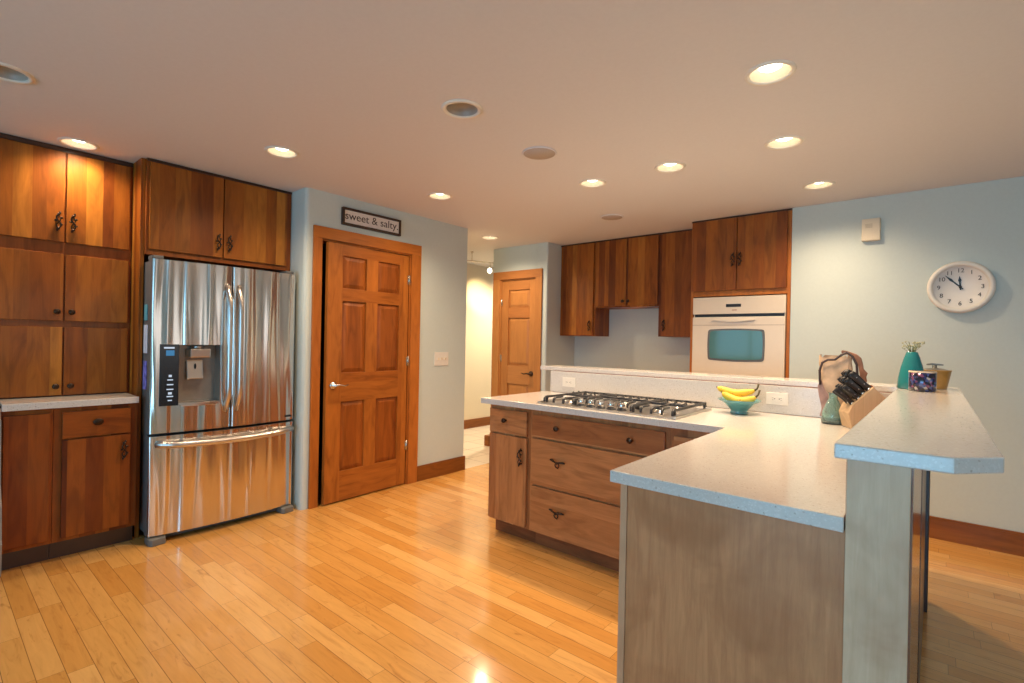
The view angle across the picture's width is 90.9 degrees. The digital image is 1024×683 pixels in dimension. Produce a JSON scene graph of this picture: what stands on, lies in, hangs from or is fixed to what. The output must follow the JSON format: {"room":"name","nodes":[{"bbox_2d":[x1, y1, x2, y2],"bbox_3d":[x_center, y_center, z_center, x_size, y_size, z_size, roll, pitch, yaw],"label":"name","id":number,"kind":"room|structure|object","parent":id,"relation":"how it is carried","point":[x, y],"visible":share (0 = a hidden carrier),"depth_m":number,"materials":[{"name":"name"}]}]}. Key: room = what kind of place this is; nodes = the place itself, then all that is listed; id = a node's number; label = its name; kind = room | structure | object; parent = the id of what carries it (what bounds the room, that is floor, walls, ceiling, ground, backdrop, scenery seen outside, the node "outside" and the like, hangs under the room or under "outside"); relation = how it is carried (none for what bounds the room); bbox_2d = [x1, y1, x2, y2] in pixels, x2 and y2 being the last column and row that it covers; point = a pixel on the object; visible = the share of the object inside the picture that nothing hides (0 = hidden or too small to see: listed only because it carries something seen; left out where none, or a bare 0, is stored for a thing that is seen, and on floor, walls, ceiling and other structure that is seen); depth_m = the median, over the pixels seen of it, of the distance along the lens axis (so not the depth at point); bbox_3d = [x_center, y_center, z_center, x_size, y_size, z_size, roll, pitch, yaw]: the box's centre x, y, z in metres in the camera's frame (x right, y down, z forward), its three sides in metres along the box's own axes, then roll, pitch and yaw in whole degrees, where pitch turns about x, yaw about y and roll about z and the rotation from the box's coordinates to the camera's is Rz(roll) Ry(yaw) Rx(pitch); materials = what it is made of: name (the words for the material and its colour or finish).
{"room":"kitchen","nodes":[
{"label":"kitchen","id":0,"kind":"room"},
{"bbox_2d":[318,243,325,468],"bbox_3d":[-1.859,0.049,5.145,0.080,2.444,1.580,1,0,40],"label":"wall","id":1,"kind":"structure","parent":0,"point":[324,245],"depth_m":5.04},
{"bbox_2d":[289,188,467,509],"bbox_3d":[-1.658,0.053,4.995,1.660,2.444,1.710,1,0,40],"label":"wall","id":2,"kind":"structure","parent":0,"point":[444,245],"depth_m":4.71,"materials":[{"name":"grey paint"}]},
{"bbox_2d":[308,225,421,508],"bbox_3d":[-1.242,0.200,4.283,0.141,2.170,1.045,1,0,40],"label":"trim","id":3,"kind":"structure","parent":2,"relation":"attached to","point":[321,234],"depth_m":4.22,"materials":[{"name":"brown wood"}]},
{"bbox_2d":[321,242,410,504],"bbox_3d":[-1.179,0.251,4.229,0.094,2.045,0.827,1,0,38],"label":"door","id":4,"kind":"structure","parent":2,"relation":"in","point":[366,360],"depth_m":4.19,"materials":[{"name":"brown wood"}]},
{"bbox_2d":[341,206,400,235],"bbox_3d":[-1.170,-1.002,4.236,0.029,0.140,0.569,1,0,40],"label":"wall sign","id":5,"kind":"object","parent":2,"relation":"attached to","point":[351,217],"visible":1,"depth_m":4.21,"materials":[{"name":"white wood"}]},
{"bbox_2d":[417,456,464,481],"bbox_3d":[-0.680,1.225,4.883,0.017,0.140,0.614,1,0,40],"label":"baseboard","id":6,"kind":"structure","parent":2,"relation":"attached to","point":[435,469],"depth_m":4.86,"materials":[{"name":"brown wood"}]},
{"bbox_2d":[434,352,448,365],"bbox_3d":[-0.676,0.167,4.859,0.017,0.131,0.178,1,0,40],"label":"light switch","id":7,"kind":"object","parent":2,"relation":"attached to","point":[440,358],"visible":1,"depth_m":4.85,"materials":[{"name":"white plastic"}]},
{"bbox_2d":[464,263,492,419],"bbox_3d":[0.413,0.091,7.244,2.120,2.444,4.800,1,0,40],"label":"wall","id":8,"kind":"structure","parent":0,"point":[479,296],"depth_m":7.64,"materials":[{"name":"beige paint"}]},
{"bbox_2d":[464,416,489,428],"bbox_3d":[-0.304,1.233,7.898,0.018,0.130,4.500,1,0,40],"label":"baseboard","id":9,"kind":"structure","parent":8,"relation":"attached to","point":[478,422],"depth_m":7.61,"materials":[{"name":"brown wood"}]},
{"bbox_2d":[484,434,489,445],"bbox_3d":[-0.267,1.236,6.335,0.074,0.130,0.160,1,0,40],"label":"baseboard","id":10,"kind":"structure","parent":8,"relation":"attached to","point":[486,437],"depth_m":6.27,"materials":[{"name":"brown wood"}]},
{"bbox_2d":[0,0,1023,267],"bbox_3d":[0.917,-1.114,2.450,9.200,0.001,11.700,1,0,40],"label":"ceiling","id":11,"kind":"structure","parent":0,"point":[884,97],"depth_m":2.34,"materials":[{"name":"paint"}]},
{"bbox_2d":[0,62,35,83],"bbox_3d":[-2.213,-1.199,2.196,0.202,0.063,0.202,1,0,40],"label":"recessed light","id":12,"kind":"object","parent":11,"relation":"in","point":[8,73],"visible":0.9,"depth_m":2.25,"materials":[{"name":"white plastic"}]},
{"bbox_2d":[57,137,99,150],"bbox_3d":[-2.594,-1.221,3.020,0.194,0.087,0.194,1,0,40],"label":"recessed light","id":13,"kind":"object","parent":11,"relation":"in","point":[71,142],"visible":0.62,"depth_m":3.05,"materials":[{"name":"white plastic"}]},
{"bbox_2d":[264,146,298,158],"bbox_3d":[-1.409,-1.198,3.090,0.194,0.087,0.194,1,0,40],"label":"recessed light","id":14,"kind":"object","parent":11,"relation":"in","point":[277,151],"visible":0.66,"depth_m":3.13,"materials":[{"name":"white glass"}]},
{"bbox_2d":[428,192,451,199],"bbox_3d":[-0.566,-1.182,3.969,0.194,0.087,0.194,1,0,40],"label":"recessed light","id":15,"kind":"object","parent":11,"relation":"in","point":[436,195],"visible":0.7,"depth_m":4.02,"materials":[{"name":"white plastic"}]},
{"bbox_2d":[441,99,482,118],"bbox_3d":[-0.244,-1.160,2.466,0.202,0.063,0.202,1,0,40],"label":"recessed light","id":16,"kind":"object","parent":11,"relation":"in","point":[456,108],"visible":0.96,"depth_m":2.51,"materials":[{"name":"white plastic"}]},
{"bbox_2d":[467,251,492,272],"bbox_3d":[-0.344,-1.017,6.543,1.129,0.256,0.087,1,0,-29],"label":"track light","id":17,"kind":"object","parent":11,"relation":"hanging from","point":[489,270],"visible":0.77,"depth_m":6.53,"materials":[{"name":"silver metal"}]},
{"bbox_2d":[481,236,498,239],"bbox_3d":[-0.241,-1.178,5.534,0.194,0.087,0.194,1,0,40],"label":"recessed light","id":18,"kind":"object","parent":11,"relation":"in","point":[482,237],"visible":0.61,"depth_m":5.59,"materials":[{"name":"white glass"}]},
{"bbox_2d":[522,146,556,159],"bbox_3d":[0.165,-1.126,3.021,0.212,0.008,0.212,1,0,40],"label":"ceiling speaker","id":19,"kind":"object","parent":11,"relation":"attached to","point":[538,152],"visible":1,"depth_m":3.01,"materials":[{"name":"paint"}]},
{"bbox_2d":[579,179,605,187],"bbox_3d":[0.571,-1.159,3.570,0.194,0.087,0.194,1,0,40],"label":"recessed light","id":20,"kind":"object","parent":11,"relation":"in","point":[587,183],"visible":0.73,"depth_m":3.62,"materials":[{"name":"white plastic"}]},
{"bbox_2d":[600,214,623,219],"bbox_3d":[0.897,-1.113,4.524,0.206,0.008,0.206,1,0,40],"label":"ceiling speaker","id":21,"kind":"object","parent":11,"relation":"attached to","point":[609,216],"visible":1,"depth_m":4.51,"materials":[{"name":"paint"}]},
{"bbox_2d":[602,215,621,219],"bbox_3d":[0.897,-1.114,4.524,0.188,0.007,0.188,1,0,40],"label":"grille","id":22,"kind":"object","parent":21,"relation":"attached to","point":[605,217],"depth_m":4.51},
{"bbox_2d":[654,162,685,172],"bbox_3d":[1.008,-1.149,3.216,0.194,0.087,0.194,1,0,40],"label":"recessed light","id":23,"kind":"object","parent":11,"relation":"in","point":[667,167],"visible":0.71,"depth_m":3.26,"materials":[{"name":"white plastic"}]},
{"bbox_2d":[744,60,796,85],"bbox_3d":[1.067,-1.147,2.084,0.194,0.087,0.194,1,0,40],"label":"recessed light","id":24,"kind":"object","parent":11,"relation":"in","point":[776,71],"visible":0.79,"depth_m":2.11,"materials":[{"name":"white plastic"}]},
{"bbox_2d":[765,135,803,149],"bbox_3d":[1.508,-1.139,2.792,0.194,0.087,0.194,1,0,40],"label":"recessed light","id":25,"kind":"object","parent":11,"relation":"in","point":[783,142],"visible":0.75,"depth_m":2.83,"materials":[{"name":"white glass"}]},
{"bbox_2d":[803,181,834,189],"bbox_3d":[2.140,-1.127,3.514,0.194,0.087,0.194,1,0,40],"label":"recessed light","id":26,"kind":"object","parent":11,"relation":"in","point":[817,185],"visible":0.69,"depth_m":3.56,"materials":[{"name":"white plastic"}]},
{"bbox_2d":[0,425,1023,682],"bbox_3d":[0.848,1.359,2.470,9.050,0.060,11.500,1,0,40],"label":"floor","id":27,"kind":"structure","parent":0,"point":[416,582],"depth_m":2.49,"materials":[{"name":"brown wood"}]},
{"bbox_2d":[0,405,1,575],"bbox_3d":[-3.220,0.775,2.604,0.945,0.885,0.759,1,0,40],"label":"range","id":28,"kind":"object","parent":27,"relation":"on","point":[0,405],"visible":1,"depth_m":2.61,"materials":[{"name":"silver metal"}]},
{"bbox_2d":[1,409,52,570],"bbox_3d":[-2.972,0.813,3.031,0.795,0.878,0.208,1,0,40],"label":"base cabinet","id":29,"kind":"object","parent":27,"relation":"on","point":[26,435],"visible":0.81,"depth_m":2.78,"materials":[{"name":"brown wood"}]},
{"bbox_2d":[0,392,138,411],"bbox_3d":[-2.830,0.353,3.175,0.810,0.039,0.605,1,0,40],"label":"countertop","id":30,"kind":"structure","parent":29,"relation":"on","point":[47,402],"depth_m":2.94,"materials":[{"name":"stone"}]},
{"bbox_2d":[0,133,132,398],"bbox_3d":[-2.926,-0.431,3.233,0.563,1.518,0.686,1,0,40],"label":"upper cabinet","id":31,"kind":"object","parent":30,"relation":"on","point":[66,213],"visible":1,"depth_m":3.07,"materials":[{"name":"brown wood"}]},
{"bbox_2d":[49,403,137,558],"bbox_3d":[-2.764,0.817,3.251,0.828,0.878,0.393,1,0,40],"label":"base cabinet","id":32,"kind":"object","parent":27,"relation":"on","point":[94,454],"visible":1,"depth_m":3.00,"materials":[{"name":"brown wood"}]},
{"bbox_2d":[125,158,291,537],"bbox_3d":[-2.321,0.043,3.799,0.772,2.442,0.968,1,0,40],"label":"upper cabinet","id":33,"kind":"object","parent":27,"relation":"on","point":[180,213],"visible":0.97,"depth_m":3.43,"materials":[{"name":"brown wood"}]},
{"bbox_2d":[139,255,295,546],"bbox_3d":[-2.231,0.363,3.717,0.965,1.806,0.926,1,0,40],"label":"refrigerator","id":34,"kind":"object","parent":27,"relation":"on","point":[217,429],"visible":0.99,"depth_m":3.38,"materials":[{"name":"grey metal"}]},
{"bbox_2d":[143,361,146,389],"bbox_3d":[-2.345,0.214,3.219,0.070,0.180,0.004,1,0,40],"label":"paper note","id":35,"kind":"object","parent":34,"relation":"attached to","point":[144,362],"visible":0.94,"depth_m":3.21,"materials":[{"name":"purple paper"}]},
{"bbox_2d":[143,325,147,352],"bbox_3d":[-2.336,-0.016,3.216,0.080,0.180,0.004,1,0,40],"label":"paper note","id":36,"kind":"object","parent":34,"relation":"attached to","point":[145,326],"visible":0.93,"depth_m":3.21,"materials":[{"name":"white paper"}]},
{"bbox_2d":[144,304,147,319],"bbox_3d":[-2.337,-0.186,3.219,0.060,0.100,0.004,1,0,40],"label":"clip","id":37,"kind":"object","parent":34,"relation":"attached to","point":[146,305],"visible":1,"depth_m":3.21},
{"bbox_2d":[488,404,535,542],"bbox_3d":[0.188,0.872,3.591,0.350,0.884,0.742,1,0,40],"label":"base cabinet","id":38,"kind":"object","parent":27,"relation":"on","point":[510,427],"visible":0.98,"depth_m":3.33,"materials":[{"name":"brown wood"}]},
{"bbox_2d":[529,410,670,571],"bbox_3d":[0.675,0.883,3.179,0.922,0.884,0.743,1,0,40],"label":"base cabinet","id":39,"kind":"object","parent":27,"relation":"on","point":[575,505],"visible":0.57,"depth_m":2.97,"materials":[{"name":"brown wood"}]},
{"bbox_2d":[670,428,709,447],"bbox_3d":[1.382,0.898,2.603,0.901,0.884,0.709,1,0,40],"label":"base cabinet","id":40,"kind":"object","parent":27,"relation":"on","point":[678,436],"visible":0.08,"depth_m":2.59,"materials":[{"name":"brown wood"}]},
{"bbox_2d":[617,484,844,682],"bbox_3d":[0.908,0.890,1.804,0.594,0.884,1.117,1,0,40],"label":"base cabinet","id":41,"kind":"object","parent":27,"relation":"on","point":[708,593],"visible":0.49,"depth_m":1.37,"materials":[{"name":"brown wood"}]},
{"bbox_2d":[481,391,850,532],"bbox_3d":[0.517,0.419,2.593,2.224,0.036,1.852,1,0,40],"label":"countertop","id":42,"kind":"structure","parent":41,"relation":"on","point":[780,466],"depth_m":1.67,"materials":[{"name":"stone"}]},
{"bbox_2d":[537,391,711,419],"bbox_3d":[0.683,0.375,3.118,0.900,0.056,0.557,1,0,40],"label":"gas cooktop","id":43,"kind":"object","parent":42,"relation":"in","point":[607,402],"visible":1,"depth_m":3.00,"materials":[{"name":"silver metal"}]},
{"bbox_2d":[718,397,761,413],"bbox_3d":[1.316,0.375,2.921,0.234,0.081,0.234,1,0,40],"label":"fruit bowl","id":44,"kind":"object","parent":42,"relation":"on","point":[736,407],"visible":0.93,"depth_m":2.87,"materials":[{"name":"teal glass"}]},
{"bbox_2d":[716,384,759,396],"bbox_3d":[1.310,0.280,2.934,0.245,0.086,0.042,1,0,43],"label":"banana","id":45,"kind":"object","parent":44,"relation":"in","point":[743,392],"visible":0.91,"depth_m":2.91,"materials":[{"name":"yellow food"}]},
{"bbox_2d":[721,390,760,401],"bbox_3d":[1.305,0.316,2.884,0.216,0.095,0.045,1,0,40],"label":"banana","id":46,"kind":"object","parent":44,"relation":"on","point":[726,395],"visible":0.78,"depth_m":2.88,"materials":[{"name":"yellow food"}]},
{"bbox_2d":[821,392,841,424],"bbox_3d":[1.654,0.343,2.597,0.108,0.159,0.108,1,0,40],"label":"glass bottle","id":47,"kind":"object","parent":42,"relation":"on","point":[830,415],"visible":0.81,"depth_m":2.57,"materials":[{"name":"teal"}]},
{"bbox_2d":[818,350,867,415],"bbox_3d":[1.750,0.235,2.673,0.220,0.378,0.090,1,0,40],"label":"sack","id":48,"kind":"object","parent":42,"relation":"on","point":[831,366],"visible":0.66,"depth_m":2.69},
{"bbox_2d":[832,369,885,427],"bbox_3d":[1.713,0.280,2.474,0.276,0.287,0.105,1,0,10],"label":"knife block","id":49,"kind":"object","parent":42,"relation":"on","point":[860,398],"visible":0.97,"depth_m":2.44,"materials":[{"name":"brown wood"}]},
{"bbox_2d":[552,371,929,682],"bbox_3d":[0.646,0.783,2.611,2.320,1.084,2.040,1,0,40],"label":"wall","id":50,"kind":"structure","parent":27,"relation":"on","point":[887,515],"depth_m":1.14,"materials":[{"name":"grey paint"}]},
{"bbox_2d":[550,371,890,417],"bbox_3d":[1.145,0.331,3.299,2.180,0.162,0.025,1,0,40],"label":"backsplash","id":51,"kind":"structure","parent":50,"relation":"attached to","point":[802,401],"depth_m":3.29,"materials":[{"name":"stone"}]},
{"bbox_2d":[562,377,574,386],"bbox_3d":[0.436,0.314,3.877,0.116,0.070,0.007,1,0,40],"label":"wall outlet","id":52,"kind":"object","parent":51,"relation":"attached to","point":[567,382],"visible":1,"depth_m":3.88,"materials":[{"name":"white plastic"}]},
{"bbox_2d":[766,392,787,405],"bbox_3d":[1.546,0.334,2.939,0.116,0.070,0.007,1,0,40],"label":"wall outlet","id":53,"kind":"object","parent":51,"relation":"attached to","point":[771,398],"visible":1,"depth_m":2.94,"materials":[{"name":"white plastic"}]},
{"bbox_2d":[770,396,775,400],"bbox_3d":[1.527,0.334,2.952,0.034,0.028,0.002,1,0,40],"label":"socket","id":54,"kind":"object","parent":53,"relation":"attached to","point":[772,398],"depth_m":2.95,"materials":[{"name":"white plastic"}]},
{"bbox_2d":[778,397,784,401],"bbox_3d":[1.561,0.335,2.923,0.034,0.028,0.002,1,0,40],"label":"socket","id":55,"kind":"object","parent":53,"relation":"attached to","point":[780,399],"depth_m":2.92,"materials":[{"name":"white plastic"}]},
{"bbox_2d":[540,365,1003,473],"bbox_3d":[0.630,0.223,2.587,2.568,0.031,2.300,1,0,40],"label":"bar","id":56,"kind":"object","parent":50,"relation":"on","point":[939,430],"visible":0.94,"depth_m":1.23,"materials":[{"name":"stone"}]},
{"bbox_2d":[896,341,924,388],"bbox_3d":[1.980,0.115,2.496,0.120,0.238,0.120,1,0,40],"label":"vase","id":57,"kind":"object","parent":56,"relation":"on","point":[911,360],"visible":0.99,"depth_m":2.48,"materials":[{"name":"teal ceramic"}]},
{"bbox_2d":[908,370,936,391],"bbox_3d":[1.931,0.186,2.372,0.106,0.094,0.106,1,0,40],"label":"candle jar","id":58,"kind":"object","parent":56,"relation":"on","point":[922,381],"visible":1,"depth_m":2.33,"materials":[{"name":"glass"}]},
{"bbox_2d":[924,363,951,388],"bbox_3d":[2.134,0.173,2.547,0.138,0.127,0.138,1,0,40],"label":"lidded pot","id":59,"kind":"object","parent":56,"relation":"on","point":[943,375],"visible":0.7,"depth_m":2.50,"materials":[{"name":"ceramic"}]},
{"bbox_2d":[689,208,792,377],"bbox_3d":[2.128,0.131,4.590,0.818,2.442,0.649,1,0,40],"label":"tall cabinet","id":60,"kind":"object","parent":27,"relation":"on","point":[748,254],"visible":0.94,"depth_m":4.33,"materials":[{"name":"brown wood"}]},
{"bbox_2d":[692,295,786,377],"bbox_3d":[2.114,-0.018,4.568,0.761,0.738,0.594,1,0,40],"label":"wall oven","id":61,"kind":"object","parent":60,"relation":"in","point":[738,335],"visible":0.91,"depth_m":4.33,"materials":[{"name":"metal"}]},
{"bbox_2d":[491,242,574,391],"bbox_3d":[0.279,0.090,6.245,0.835,2.444,0.660,1,0,40],"label":"wall","id":62,"kind":"structure","parent":0,"point":[556,349],"depth_m":5.85,"materials":[{"name":"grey paint"}]},
{"bbox_2d":[490,268,542,431],"bbox_3d":[0.080,0.233,6.043,0.750,2.150,0.141,1,0,40],"label":"trim","id":63,"kind":"structure","parent":62,"relation":"attached to","point":[537,274],"depth_m":6.06,"materials":[{"name":"brown wood"}]},
{"bbox_2d":[500,279,534,395],"bbox_3d":[0.051,0.281,6.004,0.530,2.034,0.094,1,0,40],"label":"door","id":64,"kind":"structure","parent":62,"relation":"in","point":[518,296],"depth_m":6.01,"materials":[{"name":"brown wood"}]},
{"bbox_2d":[574,308,689,371],"bbox_3d":[1.691,0.119,5.450,2.590,2.444,0.090,1,0,40],"label":"wall","id":65,"kind":"structure","parent":0,"point":[633,341],"depth_m":5.66,"materials":[{"name":"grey paint"}]},
{"bbox_2d":[560,241,608,335],"bbox_3d":[0.839,-0.592,5.875,0.472,1.054,0.367,1,0,40],"label":"upper cabinet","id":66,"kind":"object","parent":65,"relation":"attached to","point":[579,315],"visible":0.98,"depth_m":5.75,"materials":[{"name":"brown wood"}]},
{"bbox_2d":[595,233,659,309],"bbox_3d":[1.305,-0.738,5.483,0.738,0.742,0.368,1,0,40],"label":"upper cabinet","id":67,"kind":"object","parent":65,"relation":"attached to","point":[627,269],"visible":0.96,"depth_m":5.35,"materials":[{"name":"brown wood"}]},
{"bbox_2d":[658,229,691,336],"bbox_3d":[1.751,-0.572,5.104,0.432,1.054,0.367,1,0,40],"label":"upper cabinet","id":68,"kind":"object","parent":65,"relation":"attached to","point":[675,269],"visible":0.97,"depth_m":5.01,"materials":[{"name":"brown wood"}]},
{"bbox_2d":[789,176,1023,532],"bbox_3d":[4.039,0.171,2.709,4.525,2.444,0.145,1,0,40],"label":"wall","id":69,"kind":"structure","parent":0,"point":[864,299],"depth_m":3.54,"materials":[{"name":"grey paint"}]},
{"bbox_2d":[861,218,880,241],"bbox_3d":[2.672,-0.831,3.752,0.114,0.164,0.048,1,0,40],"label":"door chime","id":70,"kind":"object","parent":69,"relation":"attached to","point":[871,228],"visible":1,"depth_m":3.73,"materials":[{"name":"beige plastic"}]},
{"bbox_2d":[927,261,995,312],"bbox_3d":[3.047,-0.369,3.427,0.352,0.352,0.050,1,0,40],"label":"wall clock","id":71,"kind":"object","parent":69,"relation":"attached to","point":[959,286],"visible":1,"depth_m":3.42,"materials":[{"name":"white plastic"}]},
{"bbox_2d":[929,516,1023,556],"bbox_3d":[3.925,1.316,2.681,4.425,0.150,0.018,1,0,40],"label":"baseboard","id":72,"kind":"structure","parent":69,"relation":"attached to","point":[965,533],"depth_m":3.36,"materials":[{"name":"brown wood"}]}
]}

